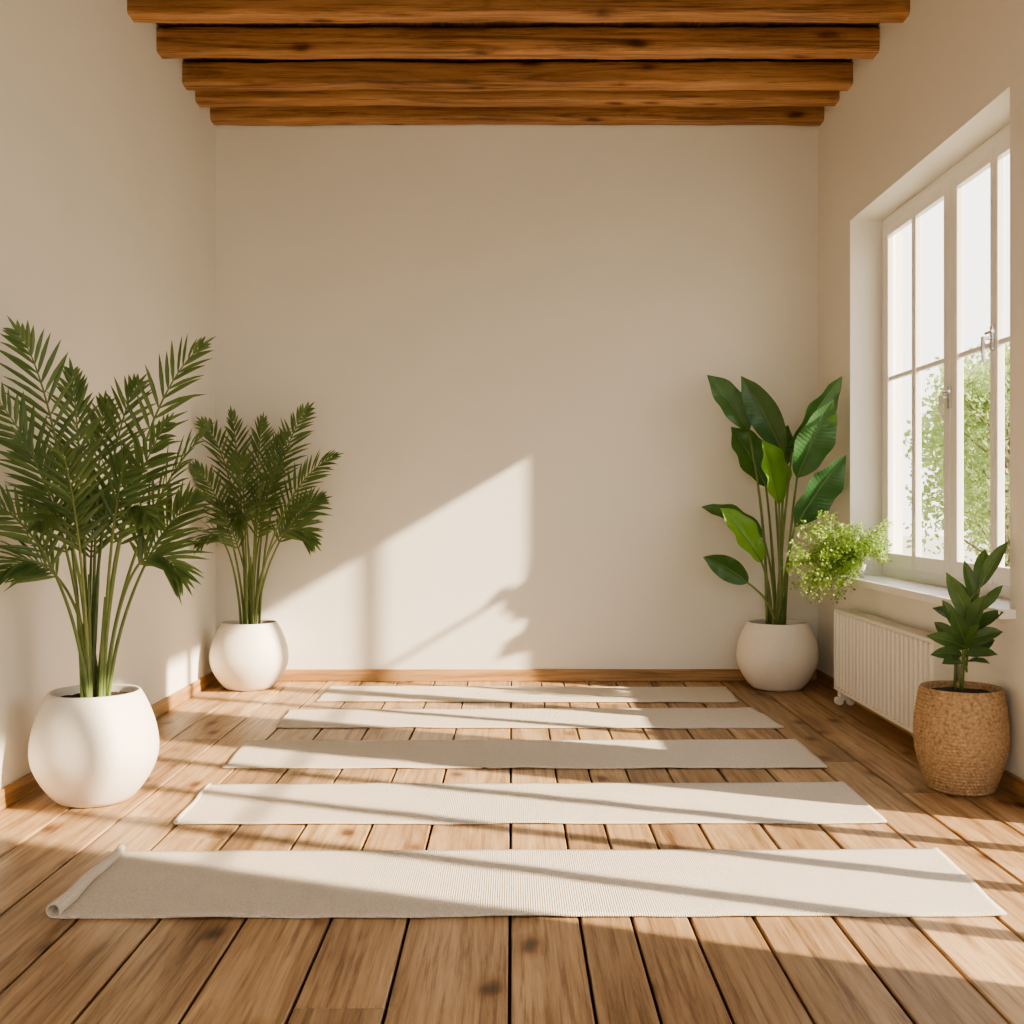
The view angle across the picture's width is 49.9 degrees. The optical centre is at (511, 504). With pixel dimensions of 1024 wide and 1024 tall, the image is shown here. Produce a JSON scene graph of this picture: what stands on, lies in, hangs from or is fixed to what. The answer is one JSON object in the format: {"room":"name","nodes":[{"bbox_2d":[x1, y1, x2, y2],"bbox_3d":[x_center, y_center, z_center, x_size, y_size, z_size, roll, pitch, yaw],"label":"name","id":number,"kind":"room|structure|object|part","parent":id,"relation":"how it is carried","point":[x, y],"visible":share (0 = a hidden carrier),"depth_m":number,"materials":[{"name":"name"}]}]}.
{"room":"exercise studio","nodes":[
{"label":"exercise studio","id":0,"kind":"room"},
{"bbox_2d":[0,0,215,788],"bbox_3d":[-2.214,-0.753,3.279,0.200,4.420,9.557,0,0,0],"label":"wall","id":1,"kind":"structure","parent":0,"point":[108,160],"depth_m":5.68,"materials":[{"name":"paint"}]},
{"bbox_2d":[0,672,217,810],"bbox_3d":[-2.105,1.214,3.269,0.018,0.085,9.138,0,0,0],"label":"baseboard","id":2,"kind":"structure","parent":1,"relation":"attached to","point":[27,784],"depth_m":6.49,"materials":[{"name":"brown wood"}]},
{"bbox_2d":[0,681,1023,1023],"bbox_3d":[0.111,1.357,3.279,4.850,0.200,9.557,0,0,0],"label":"floor","id":3,"kind":"structure","parent":0,"point":[527,969],"depth_m":3.28,"materials":[{"name":"brown wood"}]},
{"bbox_2d":[28,683,158,807],"bbox_3d":[-1.782,1.024,4.700,0.524,0.465,0.524,0,0,0],"label":"pot","id":4,"kind":"object","parent":3,"relation":"on","point":[95,745],"depth_m":4.51,"materials":[{"name":"ceramic"}]},
{"bbox_2d":[0,316,217,807],"bbox_3d":[-1.662,0.258,4.561,0.877,1.999,0.863,0,0,0],"label":"areca palm","id":5,"kind":"object","parent":3,"relation":"on","point":[94,742],"visible":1,"depth_m":4.52,"materials":[{"name":"plant"}]},
{"bbox_2d":[209,619,288,690],"bbox_3d":[-1.805,1.030,7.560,0.532,0.455,0.532,0,0,0],"label":"pot","id":6,"kind":"object","parent":3,"relation":"on","point":[245,654],"depth_m":7.37,"materials":[{"name":"ceramic"}]},
{"bbox_2d":[189,401,342,690],"bbox_3d":[-1.615,0.272,7.469,0.990,1.969,0.734,0,0,0],"label":"areca palm","id":7,"kind":"object","parent":3,"relation":"on","point":[249,653],"visible":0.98,"depth_m":7.44,"materials":[{"name":"plant"}]},
{"bbox_2d":[222,738,827,768],"bbox_3d":[0.052,1.248,5.542,2.927,0.015,0.637,0,0,0],"label":"yoga mat","id":8,"kind":"object","parent":3,"relation":"on","point":[689,753],"visible":1,"depth_m":5.53,"materials":[{"name":"fabric"}]},
{"bbox_2d":[46,844,1006,918],"bbox_3d":[0.060,1.232,3.667,2.976,0.046,0.666,0,0,0],"label":"yoga mat","id":9,"kind":"object","parent":3,"relation":"on","point":[866,882],"visible":1,"depth_m":3.62,"materials":[{"name":"fabric"}]},
{"bbox_2d":[315,686,737,702],"bbox_3d":[0.101,1.248,7.288,2.738,0.015,0.628,0,0,0],"label":"yoga mat","id":10,"kind":"object","parent":3,"relation":"on","point":[720,694],"visible":1,"depth_m":7.25,"materials":[{"name":"fabric"}]},
{"bbox_2d":[173,781,886,824],"bbox_3d":[0.069,1.246,4.632,2.857,0.018,0.659,0,0,0],"label":"yoga mat","id":11,"kind":"object","parent":3,"relation":"on","point":[728,802],"visible":1,"depth_m":4.57,"materials":[{"name":"fabric"}]},
{"bbox_2d":[276,707,783,728],"bbox_3d":[0.080,1.248,6.452,2.894,0.014,0.652,0,0,0],"label":"yoga mat","id":12,"kind":"object","parent":3,"relation":"on","point":[744,717],"visible":1,"depth_m":6.41,"materials":[{"name":"fabric"}]},
{"bbox_2d":[702,375,845,691],"bbox_3d":[1.724,0.182,7.431,0.857,2.150,0.799,0,0,0],"label":"potted plant","id":13,"kind":"object","parent":3,"relation":"on","point":[777,653],"visible":1,"depth_m":7.39,"materials":[{"name":"green plant"}]},
{"bbox_2d":[736,619,818,691],"bbox_3d":[1.820,1.030,7.556,0.550,0.455,0.550,0,0,0],"label":"pot","id":14,"kind":"object","parent":3,"relation":"on","point":[778,655],"depth_m":7.35,"materials":[{"name":"ceramic"}]},
{"bbox_2d":[913,541,1010,796],"bbox_3d":[1.984,0.706,4.860,0.402,1.102,0.402,0,0,14],"label":"rubber plant","id":15,"kind":"object","parent":3,"relation":"on","point":[962,731],"visible":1,"depth_m":4.76,"materials":[{"name":"green plant"}]},
{"bbox_2d":[913,680,1010,796],"bbox_3d":[1.984,1.030,4.860,0.402,0.455,0.402,0,0,0],"label":"woven basket","id":16,"kind":"object","parent":3,"relation":"on","point":[962,731],"depth_m":4.71,"materials":[{"name":"brown wicker"}]},
{"bbox_2d":[216,124,817,683],"bbox_3d":[0.036,-0.753,7.957,4.300,4.420,0.200,0,0,0],"label":"wall","id":17,"kind":"structure","parent":0,"point":[508,339],"depth_m":7.86,"materials":[{"name":"paint"}]},
{"bbox_2d":[279,669,817,680],"bbox_3d":[0.036,1.214,7.848,4.298,0.085,0.018,0,0,0],"label":"baseboard","id":18,"kind":"structure","parent":17,"relation":"attached to","point":[289,674],"depth_m":7.84,"materials":[{"name":"brown wood"}]},
{"bbox_2d":[157,21,878,62],"bbox_3d":[0.036,-2.913,3.279,4.300,0.100,9.157,0,0,0],"label":"ceiling","id":19,"kind":"structure","parent":0,"point":[499,24],"depth_m":6.57,"materials":[{"name":"brown wood"}]},
{"bbox_2d":[210,105,823,125],"bbox_3d":[0.036,-2.776,7.765,4.300,0.170,0.136,0,0,0],"label":"ceiling beam","id":20,"kind":"structure","parent":19,"relation":"attached to","point":[374,114],"depth_m":7.70,"materials":[{"name":"brown wood"}]},
{"bbox_2d":[182,60,852,91],"bbox_3d":[0.036,-2.774,7.115,4.300,0.166,0.135,0,0,0],"label":"ceiling beam","id":21,"kind":"structure","parent":19,"relation":"attached to","point":[367,74],"depth_m":7.05,"materials":[{"name":"brown wood"}]},
{"bbox_2d":[195,89,839,107],"bbox_3d":[0.036,-2.768,7.405,4.300,0.152,0.136,0,0,0],"label":"ceiling beam","id":22,"kind":"structure","parent":19,"relation":"attached to","point":[354,97],"depth_m":7.34,"materials":[{"name":"brown wood"}]},
{"bbox_2d":[156,27,879,59],"bbox_3d":[0.036,-2.774,6.605,4.300,0.157,0.137,0,0,0],"label":"ceiling beam","id":23,"kind":"structure","parent":19,"relation":"attached to","point":[289,43],"depth_m":6.54,"materials":[{"name":"brown wood"}]},
{"bbox_2d":[127,0,909,22],"bbox_3d":[0.036,-2.779,6.104,4.300,0.169,0.137,0,0,0],"label":"ceiling beam","id":24,"kind":"structure","parent":19,"relation":"attached to","point":[140,11],"depth_m":6.04,"materials":[{"name":"brown wood"}]},
{"bbox_2d":[818,0,1023,779],"bbox_3d":[2.356,-0.753,3.279,0.340,4.420,9.557,0,0,0],"label":"wall","id":25,"kind":"structure","parent":0,"point":[942,81],"depth_m":6.30,"materials":[{"name":"paint"}]},
{"bbox_2d":[834,608,953,733],"bbox_3d":[2.095,0.957,6.223,0.130,0.600,1.734,0,0,0],"label":"radiator","id":26,"kind":"object","parent":25,"relation":"attached to","point":[880,664],"visible":0.73,"depth_m":6.12,"materials":[{"name":"metal"}]},
{"bbox_2d":[816,670,1023,800],"bbox_3d":[2.177,1.214,3.269,0.018,0.085,9.138,0,0,0],"label":"baseboard","id":27,"kind":"structure","parent":25,"relation":"attached to","point":[1009,782],"depth_m":4.86,"materials":[{"name":"brown wood"}]},
{"bbox_2d":[837,575,1015,618],"bbox_3d":[2.253,0.474,5.955,0.285,0.041,2.370,0,0,0],"label":"window sill","id":28,"kind":"structure","parent":25,"relation":"attached to","point":[929,593],"depth_m":5.95,"materials":[{"name":"white paint"}]},
{"bbox_2d":[781,510,893,605],"bbox_3d":[1.998,0.330,6.756,0.723,0.601,0.386,0,0,0],"label":"fern","id":29,"kind":"object","parent":28,"relation":"on","point":[847,548],"visible":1,"depth_m":6.73,"materials":[{"name":"green plant"}]},
{"bbox_2d":[855,564,865,577],"bbox_3d":[2.171,0.414,6.900,0.096,0.080,0.096,0,0,0],"label":"pot","id":30,"kind":"object","parent":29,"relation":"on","point":[861,574],"depth_m":6.87,"materials":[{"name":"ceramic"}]},
{"bbox_2d":[882,123,1009,598],"bbox_3d":[2.382,-0.691,5.970,0.138,2.295,2.280,0,0,0],"label":"window","id":31,"kind":"structure","parent":25,"relation":"in","point":[932,579],"depth_m":5.95,"materials":[{"name":"white paint"}]},
{"bbox_3d":[2.396,-0.691,5.970,0.040,2.165,2.150,0,0,0],"label":"sashes","id":32,"kind":"part","parent":31,"relation":"part of","materials":[{"name":"white wood"}]},
{"bbox_3d":[2.345,-0.672,5.697,0.063,0.421,0.615,0,0,0],"label":"handles","id":33,"kind":"part","parent":31,"relation":"part of","materials":[{"name":"silver metal"}]},
{"label":"outside","id":34,"kind":"structure","parent":0,"visible":0},
{"bbox_2d":[903,536,989,562],"bbox_3d":[0.000,2.357,0.000,160.000,0.200,160.000,0,0,0],"label":"ground","id":35,"kind":"structure","parent":34,"point":[931,545],"depth_m":57.08,"materials":[{"name":"white"}]},
{"bbox_2d":[903,354,1009,566],"bbox_3d":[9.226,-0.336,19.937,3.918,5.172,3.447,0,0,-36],"label":"tree","id":36,"kind":"object","parent":35,"relation":"on","point":[976,471],"visible":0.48,"depth_m":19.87,"materials":[{"name":"green plant"}]},
{"bbox_2d":[921,343,1009,520],"bbox_3d":[14.276,-1.342,31.988,5.306,7.178,4.932,0,0,30],"label":"tree","id":37,"kind":"object","parent":35,"relation":"on","point":[1007,349],"visible":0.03,"depth_m":32.96,"materials":[{"name":"green plant"}]},
{"bbox_2d":[968,343,1009,553],"bbox_3d":[11.564,-0.622,22.832,3.946,5.743,4.245,0,0,12],"label":"tree","id":38,"kind":"object","parent":35,"relation":"on","point":[1007,354],"visible":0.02,"depth_m":22.98,"materials":[{"name":"green plant"}]}
]}

